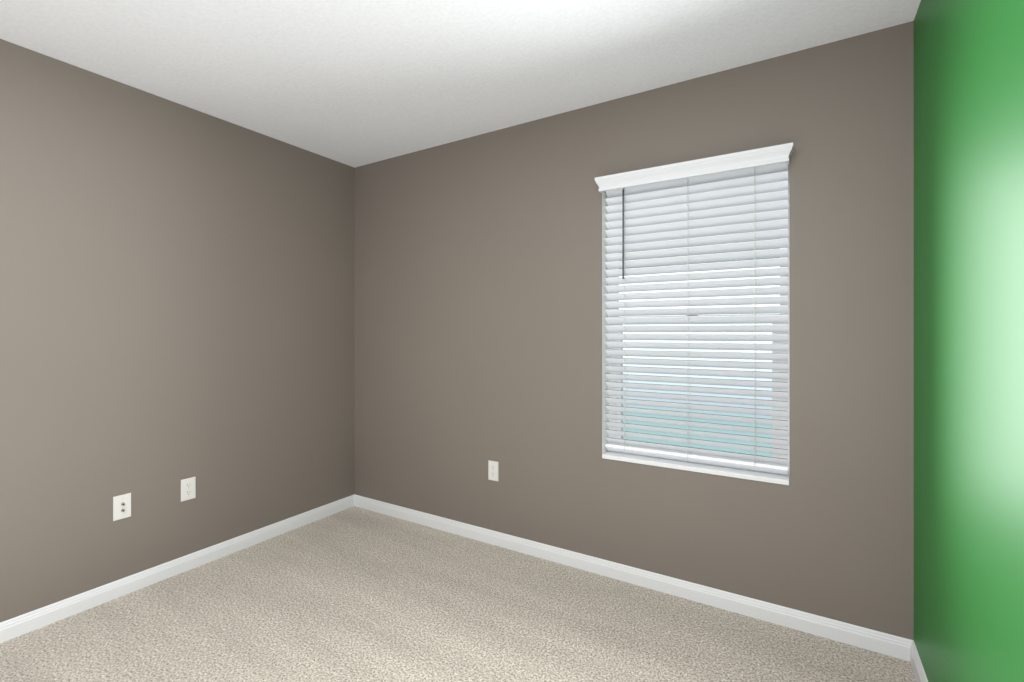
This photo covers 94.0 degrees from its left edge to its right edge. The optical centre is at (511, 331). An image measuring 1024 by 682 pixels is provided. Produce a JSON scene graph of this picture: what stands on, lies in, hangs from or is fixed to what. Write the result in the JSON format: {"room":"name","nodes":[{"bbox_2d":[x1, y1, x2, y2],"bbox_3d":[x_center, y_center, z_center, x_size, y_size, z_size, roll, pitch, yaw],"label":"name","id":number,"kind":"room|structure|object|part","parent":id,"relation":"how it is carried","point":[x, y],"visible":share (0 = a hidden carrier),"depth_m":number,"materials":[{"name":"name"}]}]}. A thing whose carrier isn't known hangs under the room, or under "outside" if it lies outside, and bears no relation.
{"room":"empty bedroom","nodes":[
{"label":"empty bedroom","id":0,"kind":"room"},
{"bbox_2d":[0,39,353,622],"bbox_3d":[-2.247,0.036,1.786,0.150,2.440,4.300,0,0,31],"label":"wall","id":1,"kind":"structure","parent":0,"point":[176,293],"depth_m":2.38,"materials":[{"name":"grey paint"}]},
{"bbox_2d":[113,493,130,520],"bbox_3d":[-1.851,0.836,2.272,0.017,0.114,0.070,0,0,31],"label":"outlet","id":2,"kind":"object","parent":1,"relation":"attached to","point":[121,506],"visible":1,"depth_m":2.27,"materials":[{"name":"white plastic"}]},
{"bbox_2d":[0,495,351,642],"bbox_3d":[-2.178,1.221,1.744,0.013,0.086,4.000,0,0,31],"label":"baseboard","id":3,"kind":"structure","parent":1,"relation":"attached to","point":[25,623],"depth_m":2.37,"materials":[{"name":"white wood"}]},
{"bbox_2d":[181,477,195,501],"bbox_3d":[-1.707,0.832,2.519,0.007,0.114,0.070,0,0,31],"label":"outlet","id":4,"kind":"object","parent":1,"relation":"attached to","point":[188,488],"visible":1,"depth_m":2.52,"materials":[{"name":"white plastic"}]},
{"bbox_2d":[0,506,915,681],"bbox_3d":[-0.848,1.306,0.930,3.430,0.100,4.300,0,0,31],"label":"floor","id":5,"kind":"structure","parent":0,"point":[354,594],"depth_m":2.02,"materials":[{"name":"beige carpet"}]},
{"bbox_2d":[0,0,920,167],"bbox_3d":[-0.848,-1.234,0.930,3.430,0.100,4.300,0,0,31],"label":"ceiling","id":6,"kind":"structure","parent":0,"point":[354,83],"depth_m":2.01,"materials":[{"name":"white paint"}]},
{"bbox_2d":[354,21,913,639],"bbox_3d":[0.235,0.036,2.701,3.130,2.440,0.150,0,0,31],"label":"wall","id":7,"kind":"structure","parent":0,"point":[480,305],"depth_m":2.38,"materials":[{"name":"grey paint"}]},
{"bbox_2d":[488,460,497,480],"bbox_3d":[-0.111,0.824,2.821,0.070,0.114,0.007,0,0,31],"label":"outlet","id":8,"kind":"object","parent":7,"relation":"attached to","point":[493,470],"visible":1,"depth_m":2.82,"materials":[{"name":"white plastic"}]},
{"bbox_2d":[352,494,903,659],"bbox_3d":[0.189,1.221,2.634,3.060,0.086,0.013,0,0,31],"label":"baseboard","id":9,"kind":"structure","parent":7,"relation":"attached to","point":[842,632],"depth_m":2.28,"materials":[{"name":"white wood"}]},
{"bbox_2d":[602,451,789,484],"bbox_3d":[0.847,0.645,2.289,0.837,0.022,0.098,0,0,31],"label":"window sill","id":10,"kind":"structure","parent":7,"relation":"attached to","point":[775,478],"depth_m":2.24,"materials":[{"name":"white wood"}]},
{"bbox_2d":[605,158,789,474],"bbox_3d":[0.870,-0.067,2.326,0.838,1.445,0.126,0,0,31],"label":"window","id":11,"kind":"structure","parent":7,"relation":"in","point":[773,417],"depth_m":2.23,"materials":[{"name":"white"}]},
{"bbox_3d":[0.849,0.608,2.292,0.826,0.042,0.046,0,0,31],"label":"window blind bottom rail","id":12,"kind":"part","parent":11,"relation":"part of","materials":[{"name":"white plastic"}]},
{"bbox_2d":[914,0,1023,681],"bbox_3d":[0.551,0.036,0.075,0.150,2.440,4.300,0,0,31],"label":"wall","id":13,"kind":"structure","parent":0,"point":[968,340],"depth_m":1.21,"materials":[{"name":"paint"}]},
{"bbox_2d":[904,638,927,681],"bbox_3d":[0.482,1.221,0.117,0.013,0.086,4.000,0,0,31],"label":"baseboard","id":14,"kind":"structure","parent":13,"relation":"attached to","point":[911,654],"depth_m":1.76,"materials":[{"name":"white wood"}]},
{"label":"outside","id":15,"kind":"structure","parent":0,"visible":0},
{"bbox_2d":[619,267,779,456],"bbox_3d":[3.524,0.256,6.667,10.838,6.000,0.050,0,0,31],"label":"sky","id":16,"kind":"structure","parent":15,"point":[705,420],"depth_m":7.08,"materials":[{"name":"white"}]},
{"bbox_2d":[620,220,779,268],"bbox_3d":[2.212,-1.029,4.521,10.838,0.070,4.980,0,0,31],"label":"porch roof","id":17,"kind":"structure","parent":15,"point":[700,254],"depth_m":6.17,"materials":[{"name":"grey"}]},
{"bbox_3d":[0.849,-0.766,2.292,0.826,0.044,0.058,0,0,31],"label":"blind headrail","id":18,"kind":"object","parent":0,"visible":0},
{"bbox_2d":[622,188,623,278],"bbox_3d":[0.566,-0.507,2.427,0.010,0.483,0.019,0,0,31],"label":"tilt wand","id":19,"kind":"object","parent":18,"relation":"hanging from","point":[623,233],"visible":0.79,"depth_m":2.42,"materials":[{"name":"grey plastic"}]},
{"bbox_2d":[624,188,625,450],"bbox_3d":[0.585,-0.067,2.454,0.002,1.358,0.048,0,0,31],"label":"cord","id":20,"kind":"object","parent":18,"relation":"hanging from","point":[624,322],"depth_m":2.43,"materials":[{"name":"white fabric"}]},
{"bbox_2d":[605,162,787,464],"bbox_3d":[0.849,-0.075,2.292,0.826,1.320,0.040,0,0,31],"label":"window blind slats","id":21,"kind":"object","parent":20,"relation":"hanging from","point":[723,202],"visible":1,"depth_m":2.26,"materials":[{"name":"white plastic"}]},
{"bbox_2d":[688,180,688,449],"bbox_3d":[0.849,-0.067,2.293,0.002,1.358,0.048,0,0,31],"label":"cord","id":22,"kind":"object","parent":18,"relation":"hanging from","point":[688,180],"depth_m":2.29,"materials":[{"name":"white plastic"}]},
{"bbox_2d":[595,142,792,193],"bbox_3d":[0.806,-0.745,2.223,0.867,0.068,0.068,0,0,31],"label":"blind valance","id":23,"kind":"object","parent":18,"relation":"attached to","point":[781,153],"visible":1,"depth_m":2.17,"materials":[{"name":"white plastic"}]},
{"bbox_2d":[755,173,755,462],"bbox_3d":[1.092,-0.067,2.144,0.002,1.358,0.048,0,0,31],"label":"cord","id":24,"kind":"object","parent":18,"relation":"hanging from","point":[755,173],"depth_m":2.16,"materials":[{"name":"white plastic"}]}
]}

